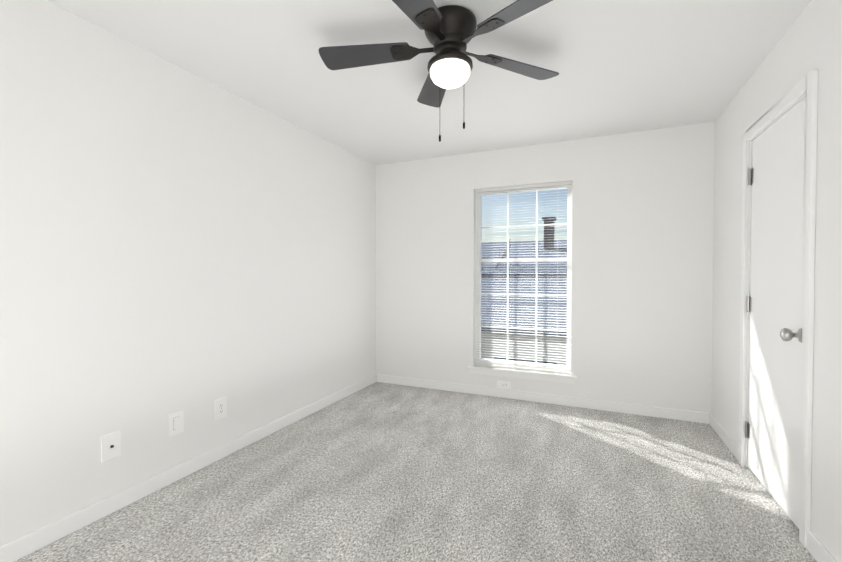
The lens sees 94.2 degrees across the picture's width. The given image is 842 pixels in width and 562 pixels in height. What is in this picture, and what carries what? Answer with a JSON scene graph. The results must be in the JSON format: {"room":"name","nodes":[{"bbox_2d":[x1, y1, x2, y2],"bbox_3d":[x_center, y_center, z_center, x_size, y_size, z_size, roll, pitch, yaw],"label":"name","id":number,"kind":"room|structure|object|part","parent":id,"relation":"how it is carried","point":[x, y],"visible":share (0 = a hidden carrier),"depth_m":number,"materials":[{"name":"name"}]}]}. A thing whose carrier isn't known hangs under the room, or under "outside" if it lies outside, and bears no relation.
{"room":"empty bedroom","nodes":[
{"label":"empty bedroom","id":0,"kind":"room"},
{"bbox_2d":[0,0,375,545],"bbox_3d":[-1.437,-0.047,2.480,0.140,2.440,4.580,0,1,24],"label":"wall","id":1,"kind":"structure","parent":0,"point":[174,238],"depth_m":2.15,"materials":[{"name":"white paint"}]},
{"bbox_2d":[101,430,120,462],"bbox_3d":[-1.572,0.841,1.991,0.018,0.134,0.090,0,1,24],"label":"outlet","id":2,"kind":"object","parent":1,"relation":"attached to","point":[110,446],"visible":1,"depth_m":1.99,"materials":[{"name":"white plastic"}]},
{"bbox_2d":[168,409,183,436],"bbox_3d":[-1.439,0.836,2.304,0.009,0.134,0.090,0,1,24],"label":"outlet","id":3,"kind":"object","parent":1,"relation":"attached to","point":[176,422],"visible":1,"depth_m":2.30,"materials":[{"name":"white plastic"}]},
{"bbox_2d":[0,374,376,561],"bbox_3d":[-1.367,1.129,2.469,0.014,0.088,4.300,0,1,24],"label":"baseboard","id":4,"kind":"structure","parent":1,"relation":"attached to","point":[27,544],"depth_m":2.15,"materials":[{"name":"white wood"}]},
{"bbox_2d":[214,397,226,420],"bbox_3d":[-1.319,0.841,2.579,0.009,0.134,0.090,0,1,24],"label":"duplex electrical outlet","id":5,"kind":"object","parent":1,"relation":"attached to","point":[220,407],"visible":1,"depth_m":2.57,"materials":[{"name":"white plastic"}]},
{"bbox_2d":[15,382,816,561],"bbox_3d":[0.060,1.244,1.844,3.410,0.120,4.580,0,1,24],"label":"floor","id":6,"kind":"structure","parent":0,"point":[380,472],"depth_m":2.14,"materials":[{"name":"carpet"}]},
{"bbox_2d":[47,0,811,164],"bbox_3d":[0.060,-1.316,1.800,3.410,0.120,4.580,0,1,24],"label":"ceiling","id":7,"kind":"structure","parent":0,"point":[623,66],"depth_m":2.27,"materials":[{"name":"white paint"}]},
{"bbox_2d":[319,0,558,141],"bbox_3d":[0.117,-0.952,1.875,1.273,0.610,1.242,0,1,24],"label":"ceiling fan","id":8,"kind":"object","parent":7,"relation":"hanging from","point":[451,31],"visible":1,"depth_m":1.86,"materials":[{"name":"brown metal"}]},
{"bbox_3d":[0.141,-0.991,1.904,0.196,0.083,0.196,0,1,24],"label":"light globe","id":9,"kind":"part","parent":8,"relation":"part of","materials":[{"name":"white glass"}]},
{"bbox_2d":[376,122,714,412],"bbox_3d":[0.953,-0.071,3.855,3.130,2.440,0.140,0,1,24],"label":"wall","id":10,"kind":"structure","parent":0,"point":[642,256],"depth_m":3.51,"materials":[{"name":"white paint"}]},
{"bbox_2d":[497,380,510,388],"bbox_3d":[0.815,1.022,3.853,0.134,0.072,0.007,0,1,24],"label":"outlet","id":11,"kind":"object","parent":10,"relation":"attached to","point":[503,386],"visible":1,"depth_m":3.85,"materials":[{"name":"white plastic"}]},
{"bbox_2d":[470,368,574,383],"bbox_3d":[0.954,0.915,3.787,0.990,0.055,0.013,0,1,24],"label":"apron","id":12,"kind":"object","parent":10,"relation":"attached to","point":[526,376],"visible":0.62,"depth_m":3.77,"materials":[{"name":"white wood"}]},
{"bbox_2d":[468,365,576,378],"bbox_3d":[0.965,0.876,3.811,1.030,0.022,0.110,0,1,24],"label":"window sill","id":13,"kind":"structure","parent":10,"relation":"attached to","point":[533,372],"depth_m":3.76,"materials":[{"name":"white wood"}]},
{"bbox_2d":[475,185,571,371],"bbox_3d":[1.000,-0.031,3.876,0.930,1.793,0.065,0,1,24],"label":"window","id":14,"kind":"structure","parent":10,"relation":"in","point":[569,247],"depth_m":3.85,"materials":[{"name":"white plastic"}]},
{"bbox_2d":[474,181,571,373],"bbox_3d":[0.969,-0.032,3.806,0.918,1.782,0.042,0,1,24],"label":"window blinds","id":15,"kind":"object","parent":14,"relation":"attached to","point":[479,191],"visible":0.96,"depth_m":3.79,"materials":[{"name":"white plastic"}]},
{"bbox_2d":[377,374,708,423],"bbox_3d":[0.922,1.106,3.804,3.102,0.088,0.014,0,1,24],"label":"baseboard","id":16,"kind":"structure","parent":10,"relation":"attached to","point":[670,413],"depth_m":3.65,"materials":[{"name":"white wood"}]},
{"bbox_2d":[711,0,841,561],"bbox_3d":[1.557,-0.025,1.165,0.140,2.440,4.580,0,1,24],"label":"wall","id":17,"kind":"structure","parent":0,"point":[809,41],"depth_m":1.70,"materials":[{"name":"white paint"}]},
{"bbox_2d":[709,413,738,460],"bbox_3d":[2.206,1.123,2.854,0.014,0.088,0.721,0,1,24],"label":"baseboard","id":18,"kind":"structure","parent":17,"relation":"attached to","point":[726,437],"depth_m":2.81,"materials":[{"name":"white wood"}]},
{"bbox_2d":[745,97,805,528],"bbox_3d":[1.913,0.154,2.104,0.052,2.027,0.746,0,1,24],"label":"door","id":19,"kind":"structure","parent":17,"relation":"in","point":[776,273],"depth_m":2.07,"materials":[{"name":"white wood"}]},
{"bbox_3d":[2.039,0.144,2.434,0.017,1.680,0.040,0,1,24],"label":"door hinges","id":20,"kind":"part","parent":19,"relation":"part of","materials":[{"name":"silver metal"}]},
{"bbox_2d":[739,69,817,547],"bbox_3d":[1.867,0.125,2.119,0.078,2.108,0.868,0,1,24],"label":"door casing","id":21,"kind":"structure","parent":17,"relation":"in","point":[808,85],"depth_m":1.75,"materials":[{"name":"white wood"}]},
{"bbox_3d":[1.744,0.254,1.841,0.078,0.068,0.068,0,1,24],"label":"knob","id":22,"kind":"part","parent":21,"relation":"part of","materials":[{"name":"grey metal"}]},
{"bbox_2d":[807,530,836,561],"bbox_3d":[1.167,1.163,0.489,0.014,0.088,2.711,0,1,24],"label":"baseboard","id":23,"kind":"structure","parent":17,"relation":"attached to","point":[817,550],"depth_m":1.65,"materials":[{"name":"white"}]},
{"label":"outside","id":24,"kind":"structure","parent":0,"visible":0},
{"bbox_3d":[14.742,3.645,39.218,120.000,0.200,75.540,0,1,24],"label":"ground","id":25,"kind":"structure","parent":24,"visible":0},
{"bbox_2d":[481,240,511,270],"bbox_3d":[0.722,0.713,11.475,3.919,6.612,2.611,0,1,24],"label":"tree","id":26,"kind":"object","parent":25,"relation":"on","point":[505,252],"depth_m":10.68,"materials":[{"name":"grey plant"}]},
{"bbox_2d":[481,332,566,364],"bbox_3d":[0.823,2.081,8.733,14.000,3.970,3.700,0,1,24],"label":"house","id":27,"kind":"structure","parent":25,"relation":"on","point":[521,344],"depth_m":6.32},
{"bbox_2d":[481,278,566,335],"bbox_3d":[0.823,0.341,8.703,14.900,0.829,4.600,0,1,24],"label":"house roof","id":28,"kind":"structure","parent":27,"relation":"on","point":[484,286],"depth_m":6.69,"materials":[{"name":"grey"}]},
{"bbox_2d":[494,357,557,363],"bbox_3d":[0.072,1.946,7.020,11.500,1.400,0.025,0,1,24],"label":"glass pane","id":29,"kind":"object","parent":27,"relation":"attached to","point":[526,360],"depth_m":6.28,"materials":[{"name":"clear glass"}]},
{"bbox_3d":[2.878,1.340,14.645,16.000,5.250,8.000,0,1,24],"label":"house","id":30,"kind":"object","parent":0,"visible":0},
{"bbox_2d":[481,240,566,277],"bbox_3d":[2.878,-0.811,14.608,16.900,1.288,8.900,0,1,24],"label":"house roof","id":31,"kind":"structure","parent":30,"relation":"on","point":[532,254],"depth_m":11.29,"materials":[{"name":"grey"}]},
{"bbox_2d":[542,217,555,248],"bbox_3d":[4.101,-1.325,12.533,0.400,1.388,0.400,0,1,24],"label":"chimney","id":32,"kind":"object","parent":31,"relation":"on","point":[546,220],"depth_m":12.39,"materials":[{"name":"grey brick"}]}
]}

